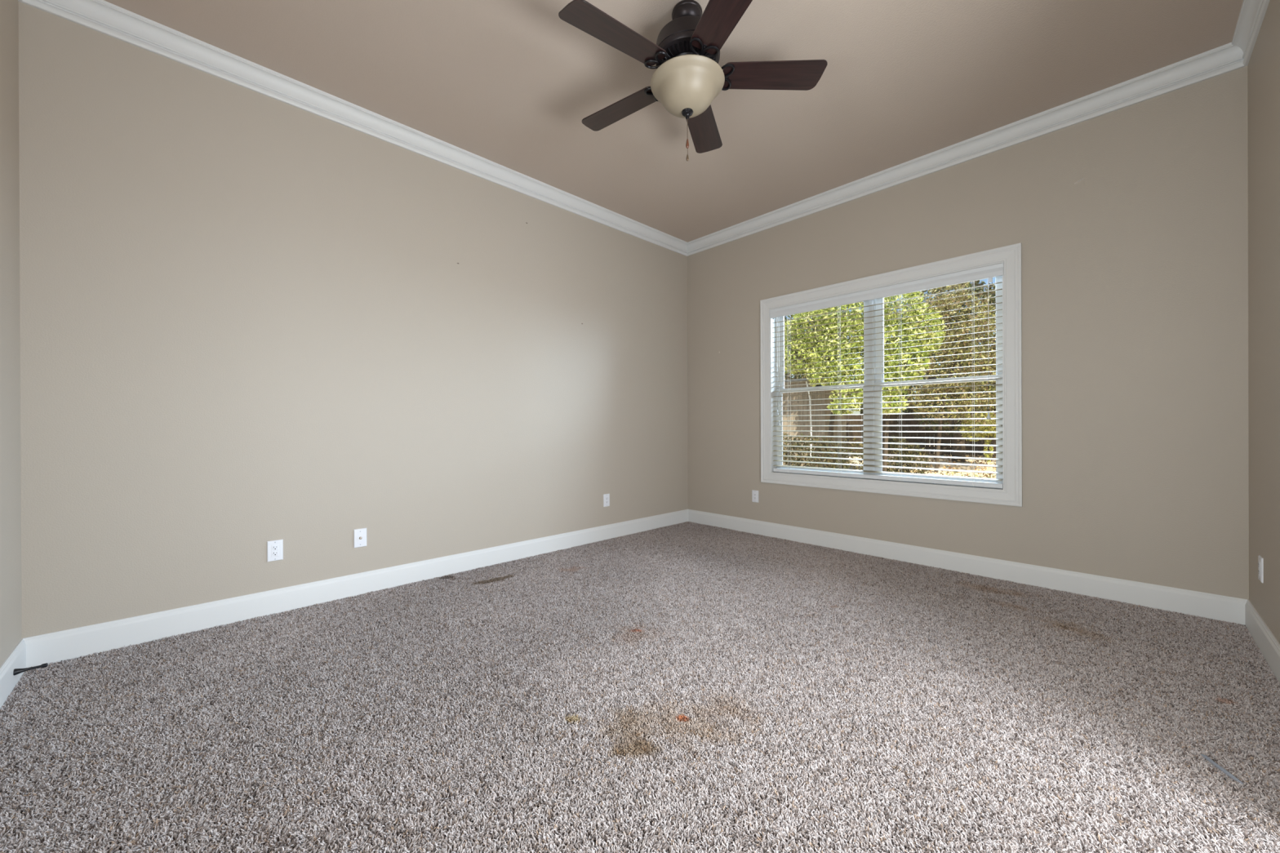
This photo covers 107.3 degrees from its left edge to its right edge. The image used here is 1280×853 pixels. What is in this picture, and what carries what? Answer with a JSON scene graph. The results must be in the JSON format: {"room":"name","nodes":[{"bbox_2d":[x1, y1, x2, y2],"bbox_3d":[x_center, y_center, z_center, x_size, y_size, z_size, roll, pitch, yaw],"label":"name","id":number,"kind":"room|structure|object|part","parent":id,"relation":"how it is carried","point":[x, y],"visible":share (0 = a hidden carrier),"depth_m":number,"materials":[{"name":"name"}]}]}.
{"room":"empty bedroom","nodes":[
{"label":"empty bedroom","id":0,"kind":"room"},
{"bbox_2d":[0,0,22,666],"bbox_3d":[-1.448,-0.462,0.639,0.160,3.066,3.825,0,0,-44],"label":"wall","id":1,"kind":"structure","parent":0,"point":[11,606],"depth_m":1.94,"materials":[{"name":"beige paint"}]},
{"bbox_2d":[0,638,26,708],"bbox_3d":[-1.380,1.000,0.702,0.014,0.143,3.825,0,0,-44],"label":"baseboard","id":2,"kind":"structure","parent":1,"relation":"attached to","point":[16,659],"depth_m":1.90,"materials":[{"name":"white paint"}]},
{"bbox_2d":[13,662,48,675],"bbox_3d":[-2.521,1.002,1.950,0.086,0.025,0.025,0,0,-44],"label":"door stop","id":3,"kind":"object","parent":1,"relation":"attached to","point":[16,671],"visible":1,"depth_m":1.94,"materials":[{"name":"black metal"}]},
{"bbox_2d":[17,0,688,638],"bbox_3d":[-1.153,-0.466,3.699,4.842,3.066,0.161,0,0,-44],"label":"wall","id":4,"kind":"structure","parent":0,"point":[250,319],"depth_m":2.73,"materials":[{"name":"beige paint"}]},
{"bbox_2d":[266,539,283,562],"bbox_3d":[-2.078,0.708,2.683,0.072,0.116,0.009,0,0,-44],"label":"wall outlet","id":5,"kind":"object","parent":4,"relation":"attached to","point":[274,548],"visible":1,"depth_m":2.68,"materials":[{"name":"white plastic"}]},
{"bbox_2d":[271,544,279,557],"bbox_3d":[-2.076,0.708,2.681,0.034,0.067,0.003,0,0,-44],"label":"receptacle","id":6,"kind":"object","parent":5,"relation":"attached to","point":[275,548],"depth_m":2.68,"materials":[{"name":"white plastic"}]},
{"bbox_2d":[18,0,687,256],"bbox_3d":[-1.084,-1.937,3.619,4.522,0.125,0.058,0,0,-44],"label":"crown molding","id":7,"kind":"structure","parent":4,"relation":"attached to","point":[103,16],"depth_m":2.79,"materials":[{"name":"white paint"}]},
{"bbox_2d":[23,509,688,667],"bbox_3d":[-1.088,0.995,3.639,4.522,0.143,0.014,0,0,-44],"label":"baseboard","id":8,"kind":"structure","parent":4,"relation":"attached to","point":[77,642],"depth_m":2.72,"materials":[{"name":"white paint"}]},
{"bbox_2d":[353,528,366,548],"bbox_3d":[-1.765,0.706,2.977,0.072,0.116,0.022,0,0,-44],"label":"plate","id":9,"kind":"object","parent":4,"relation":"attached to","point":[359,535],"visible":1,"depth_m":2.98,"materials":[{"name":"white plastic"}]},
{"bbox_2d":[603,493,609,506],"bbox_3d":[-0.311,0.689,4.396,0.072,0.116,0.009,0,0,-44],"label":"wall outlet","id":10,"kind":"object","parent":4,"relation":"attached to","point":[606,496],"visible":1,"depth_m":4.39,"materials":[{"name":"white plastic"}]},
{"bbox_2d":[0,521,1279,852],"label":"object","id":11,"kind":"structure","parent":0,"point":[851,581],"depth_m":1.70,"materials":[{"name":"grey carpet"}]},
{"bbox_2d":[0,553,1279,852],"bbox_3d":[0.239,1.113,2.270,4.842,0.100,4.145,0,0,-44],"label":"floor","id":12,"kind":"structure","parent":0,"point":[69,787],"depth_m":1.35,"materials":[{"name":"grey carpet"}]},
{"bbox_2d":[1200,754,1243,784],"bbox_3d":[1.756,1.033,1.426,0.013,0.012,0.125,0,0,13],"label":"strand","id":13,"kind":"object","parent":12,"relation":"on","point":[1206,757],"visible":1,"depth_m":1.42,"materials":[{"name":"grey"}]},
{"bbox_2d":[104,0,1243,242],"bbox_3d":[0.227,-2.063,2.267,4.842,0.120,4.145,0,0,-44],"label":"ceiling","id":14,"kind":"structure","parent":0,"point":[512,84],"depth_m":2.66,"materials":[{"name":"beige paint"}]},
{"bbox_2d":[558,0,827,160],"bbox_3d":[0.196,-1.644,2.285,1.250,0.717,1.253,0,0,-44],"label":"ceiling fan","id":15,"kind":"object","parent":14,"relation":"hanging from","point":[688,75],"visible":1,"depth_m":2.19,"materials":[{"name":"brown wood"}]},
{"bbox_3d":[-0.104,-1.693,2.036,0.487,0.006,0.160,0,10,-36],"label":"blade","id":16,"kind":"part","parent":15,"relation":"part of","materials":[{"name":"brown wood"}]},
{"bbox_3d":[-0.104,-1.694,2.520,0.487,0.006,0.160,0,10,36],"label":"blade","id":17,"kind":"part","parent":15,"relation":"part of","materials":[{"name":"brown wood"}]},
{"bbox_3d":[0.229,-1.593,2.278,0.356,0.143,0.356,0,0,-44],"label":"lamp shade","id":18,"kind":"part","parent":15,"relation":"part of","materials":[{"name":"beige glass"}]},
{"bbox_3d":[0.356,-1.696,2.669,0.160,0.006,0.487,-11,-3,18],"label":"blade","id":19,"kind":"part","parent":15,"relation":"part of","materials":[{"name":"brown wood"}]},
{"bbox_3d":[0.355,-1.695,1.887,0.160,0.006,0.487,10,-3,-18],"label":"blade","id":20,"kind":"part","parent":15,"relation":"part of","materials":[{"name":"brown wood"}]},
{"bbox_3d":[0.640,-1.697,2.277,0.487,0.006,0.160,0,-10,0],"label":"blade","id":21,"kind":"part","parent":15,"relation":"part of","materials":[{"name":"brown wood"}]},
{"bbox_2d":[687,66,1248,599],"bbox_3d":[1.913,-0.478,3.897,0.161,3.066,3.825,0,0,-44],"label":"wall","id":22,"kind":"structure","parent":0,"point":[1130,223],"depth_m":2.93,"materials":[{"name":"beige paint"}]},
{"bbox_2d":[751,489,758,502],"bbox_3d":[1.124,0.682,4.597,0.009,0.116,0.072,0,0,-44],"label":"wall outlet","id":23,"kind":"object","parent":22,"relation":"attached to","point":[754,493],"visible":1,"depth_m":4.59,"materials":[{"name":"white plastic"}]},
{"bbox_2d":[753,493,756,500],"bbox_3d":[1.122,0.682,4.596,0.003,0.067,0.034,0,0,-44],"label":"receptacle","id":24,"kind":"object","parent":23,"relation":"attached to","point":[754,494],"depth_m":4.59,"materials":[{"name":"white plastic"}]},
{"bbox_2d":[760,242,1022,506],"bbox_3d":[1.906,-0.342,3.888,0.176,1.750,1.966,0,0,-44],"label":"window","id":25,"kind":"structure","parent":22,"relation":"in","point":[1011,255],"depth_m":3.72,"materials":[{"name":"white paint"}]},
{"bbox_3d":[1.622,0.036,4.237,0.030,0.794,0.857,0,0,-44],"label":"sash","id":26,"kind":"part","parent":25,"relation":"part of","materials":[{"name":"white plastic"}]},
{"bbox_3d":[1.642,-0.719,4.259,0.030,0.788,0.857,0,0,-44],"label":"sash","id":27,"kind":"part","parent":25,"relation":"part of","materials":[{"name":"white plastic"}]},
{"bbox_2d":[769,262,1003,488],"bbox_3d":[1.875,-0.340,3.856,0.080,1.538,1.771,0,0,-44],"label":"window blind","id":28,"kind":"object","parent":25,"relation":"attached to","point":[988,272],"visible":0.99,"depth_m":3.68,"materials":[{"name":"white plastic"}]},
{"bbox_3d":[1.390,-0.332,4.375,0.055,1.456,0.013,0,0,-44],"label":"ladder cord","id":29,"kind":"part","parent":28,"relation":"part of","materials":[{"name":"white fabric"}]},
{"bbox_3d":[1.715,-0.333,4.038,0.055,1.456,0.013,0,0,-44],"label":"ladder cord","id":30,"kind":"part","parent":28,"relation":"part of","materials":[{"name":"white fabric"}]},
{"bbox_3d":[1.890,0.411,3.864,0.048,0.032,1.744,0,0,-44],"label":"rail","id":31,"kind":"part","parent":28,"relation":"part of","materials":[{"name":"white plastic"}]},
{"bbox_3d":[2.049,-0.334,3.695,0.055,1.456,0.013,0,0,-44],"label":"ladder cord","id":32,"kind":"part","parent":28,"relation":"part of","materials":[{"name":"white fabric"}]},
{"bbox_3d":[2.379,-0.335,3.353,0.055,1.456,0.013,0,0,-44],"label":"ladder cord","id":33,"kind":"part","parent":28,"relation":"part of","materials":[{"name":"white fabric"}]},
{"bbox_3d":[2.413,-0.558,3.262,0.004,0.920,0.004,0,0,-44],"label":"tilt cord","id":34,"kind":"part","parent":28,"relation":"part of","materials":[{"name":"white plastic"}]},
{"bbox_3d":[2.248,0.035,3.592,0.030,0.794,0.863,0,0,-44],"label":"sash","id":35,"kind":"part","parent":25,"relation":"part of","materials":[{"name":"white plastic"}]},
{"bbox_3d":[2.268,-0.721,3.613,0.030,0.788,0.863,0,0,-44],"label":"sash","id":36,"kind":"part","parent":25,"relation":"part of","materials":[{"name":"white plastic"}]},
{"bbox_2d":[687,42,1247,256],"bbox_3d":[1.830,-1.949,3.820,0.058,0.125,3.825,0,0,-44],"label":"crown molding","id":37,"kind":"structure","parent":22,"relation":"attached to","point":[1226,58],"depth_m":3.15,"materials":[{"name":"white paint"}]},
{"bbox_2d":[688,509,1248,626],"bbox_3d":[1.857,0.983,3.839,0.014,0.143,3.825,0,0,-44],"label":"baseboard","id":38,"kind":"structure","parent":22,"relation":"attached to","point":[1209,606],"depth_m":3.16,"materials":[{"name":"white paint"}]},
{"bbox_2d":[1247,0,1279,643],"bbox_3d":[1.619,-0.474,0.838,4.842,3.066,0.160,0,0,-44],"label":"wall","id":39,"kind":"structure","parent":0,"point":[1264,64],"depth_m":2.17,"materials":[{"name":"beige paint"}]},
{"bbox_2d":[1231,0,1269,65],"bbox_3d":[1.538,-1.944,0.914,4.522,0.125,0.058,0,0,-44],"label":"crown molding","id":40,"kind":"structure","parent":39,"relation":"attached to","point":[1252,12],"depth_m":2.30,"materials":[{"name":"white paint"}]},
{"bbox_2d":[1257,555,1263,582],"bbox_3d":[2.945,0.676,2.236,0.072,0.116,0.009,0,0,-44],"label":"wall outlet","id":41,"kind":"object","parent":39,"relation":"attached to","point":[1260,560],"visible":1,"depth_m":2.22,"materials":[{"name":"white plastic"}]},
{"bbox_2d":[1258,561,1260,576],"bbox_3d":[2.943,0.676,2.238,0.034,0.067,0.003,0,0,-44],"label":"receptacle","id":42,"kind":"object","parent":41,"relation":"attached to","point":[1259,562],"depth_m":2.23,"materials":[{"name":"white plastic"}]},
{"bbox_2d":[1244,600,1279,683],"bbox_3d":[1.565,0.988,0.902,4.522,0.143,0.014,0,0,-44],"label":"baseboard","id":43,"kind":"structure","parent":39,"relation":"attached to","point":[1268,644],"depth_m":2.14,"materials":[{"name":"white paint"}]},
{"label":"outside","id":44,"kind":"structure","parent":0,"visible":0},
{"bbox_2d":[846,443,995,478],"bbox_3d":[8.622,1.281,21.412,33.840,0.299,40.000,0,0,-44],"label":"ground","id":45,"kind":"structure","parent":44,"point":[964,467],"depth_m":14.53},
{"bbox_2d":[784,313,831,379],"bbox_3d":[8.384,-2.423,25.500,3.033,7.643,5.032,0,0,-44],"label":"tree","id":46,"kind":"object","parent":45,"relation":"on","point":[788,316],"visible":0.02,"depth_m":25.25,"materials":[{"name":"green plant"}]},
{"bbox_2d":[805,381,812,456],"bbox_3d":[4.795,0.064,13.326,0.097,2.706,0.267,0,0,-7],"label":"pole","id":47,"kind":"object","parent":45,"relation":"on","point":[806,381],"visible":0.57,"depth_m":13.30,"materials":[{"name":"white"}]},
{"bbox_2d":[782,377,846,469],"bbox_3d":[4.762,-0.036,14.799,1.740,2.900,3.070,0,0,-44],"label":"garden shed","id":48,"kind":"object","parent":45,"relation":"on","point":[802,381],"visible":0.2,"depth_m":13.68,"materials":[{"name":"grey"}]},
{"bbox_2d":[782,432,863,470],"bbox_3d":[3.780,0.813,11.373,0.750,1.375,3.543,0,0,-41],"label":"shrub","id":49,"kind":"object","parent":45,"relation":"on","point":[810,438],"visible":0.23,"depth_m":10.87,"materials":[{"name":"green plant"}]},
{"bbox_2d":[784,302,863,468],"bbox_3d":[4.519,-1.012,12.658,1.394,4.865,3.201,0,0,-44],"label":"leafy tree","id":50,"kind":"object","parent":45,"relation":"on","point":[834,342],"visible":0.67,"depth_m":11.95,"materials":[{"name":"green plant"}]},
{"bbox_2d":[784,297,900,403],"bbox_3d":[6.918,-1.729,17.410,2.323,6.287,5.128,0,0,-44],"label":"shade tree","id":51,"kind":"object","parent":45,"relation":"on","point":[799,357],"visible":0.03,"depth_m":16.97,"materials":[{"name":"green plant"}]},
{"bbox_2d":[856,312,951,443],"bbox_3d":[13.747,-2.473,24.566,3.076,7.703,5.071,0,0,-44],"label":"tree","id":52,"kind":"object","parent":45,"relation":"on","point":[907,410],"visible":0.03,"depth_m":23.89,"materials":[{"name":"green plant"}]},
{"bbox_2d":[882,435,930,474],"bbox_3d":[7.027,0.861,12.593,0.804,1.248,1.315,0,0,-44],"label":"shrub","id":53,"kind":"object","parent":45,"relation":"on","point":[906,446],"visible":0.55,"depth_m":12.43,"materials":[{"name":"green plant"}]},
{"bbox_2d":[882,291,946,471],"bbox_3d":[6.204,-0.950,10.994,1.628,4.733,1.261,0,0,10],"label":"leafy tree","id":54,"kind":"object","parent":45,"relation":"on","point":[939,334],"visible":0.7,"depth_m":10.74,"materials":[{"name":"green plant"}]},
{"bbox_2d":[846,412,995,458],"bbox_3d":[12.092,0.342,18.114,0.160,1.779,15.569,0,0,-44],"label":"fence","id":55,"kind":"object","parent":45,"relation":"on","point":[907,415],"visible":0.05,"depth_m":19.05,"materials":[{"name":"wood"}]},
{"bbox_2d":[862,453,995,475],"bbox_3d":[10.007,1.156,15.122,6.237,0.294,3.418,0,0,-44],"label":"fallen leaves","id":56,"kind":"object","parent":45,"relation":"on","point":[978,455],"visible":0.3,"depth_m":14.40,"materials":[{"name":"brown plant"}]},
{"bbox_2d":[903,281,995,472],"bbox_3d":[8.775,-1.478,12.919,1.845,5.764,2.876,0,0,-44],"label":"tree","id":57,"kind":"object","parent":45,"relation":"on","point":[956,344],"visible":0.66,"depth_m":12.76,"materials":[{"name":"green plant"}]},
{"bbox_2d":[909,283,995,462],"bbox_3d":[10.418,-1.831,15.568,2.172,6.444,2.845,0,0,-44],"label":"shade tree","id":58,"kind":"object","parent":45,"relation":"on","point":[955,422],"visible":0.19,"depth_m":15.46,"materials":[{"name":"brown plant"}]},
{"bbox_2d":[920,280,995,444],"bbox_3d":[14.370,-2.494,19.327,3.065,7.752,5.144,0,0,-44],"label":"tree","id":59,"kind":"object","parent":45,"relation":"on","point":[974,283],"visible":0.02,"depth_m":19.29,"materials":[{"name":"green plant"}]},
{"bbox_2d":[942,468,995,478],"bbox_3d":[7.171,1.185,10.229,0.579,0.544,1.154,0,0,-34],"label":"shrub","id":60,"kind":"object","parent":45,"relation":"on","point":[952,473],"visible":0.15,"depth_m":10.16,"materials":[{"name":"green plant"}]},
{"bbox_2d":[959,413,995,462],"bbox_3d":[10.411,0.331,14.154,0.886,1.581,1.346,0,0,-44],"label":"shrub","id":61,"kind":"object","parent":45,"relation":"on","point":[977,428],"visible":0.44,"depth_m":14.11,"materials":[{"name":"green plant"}]}
]}

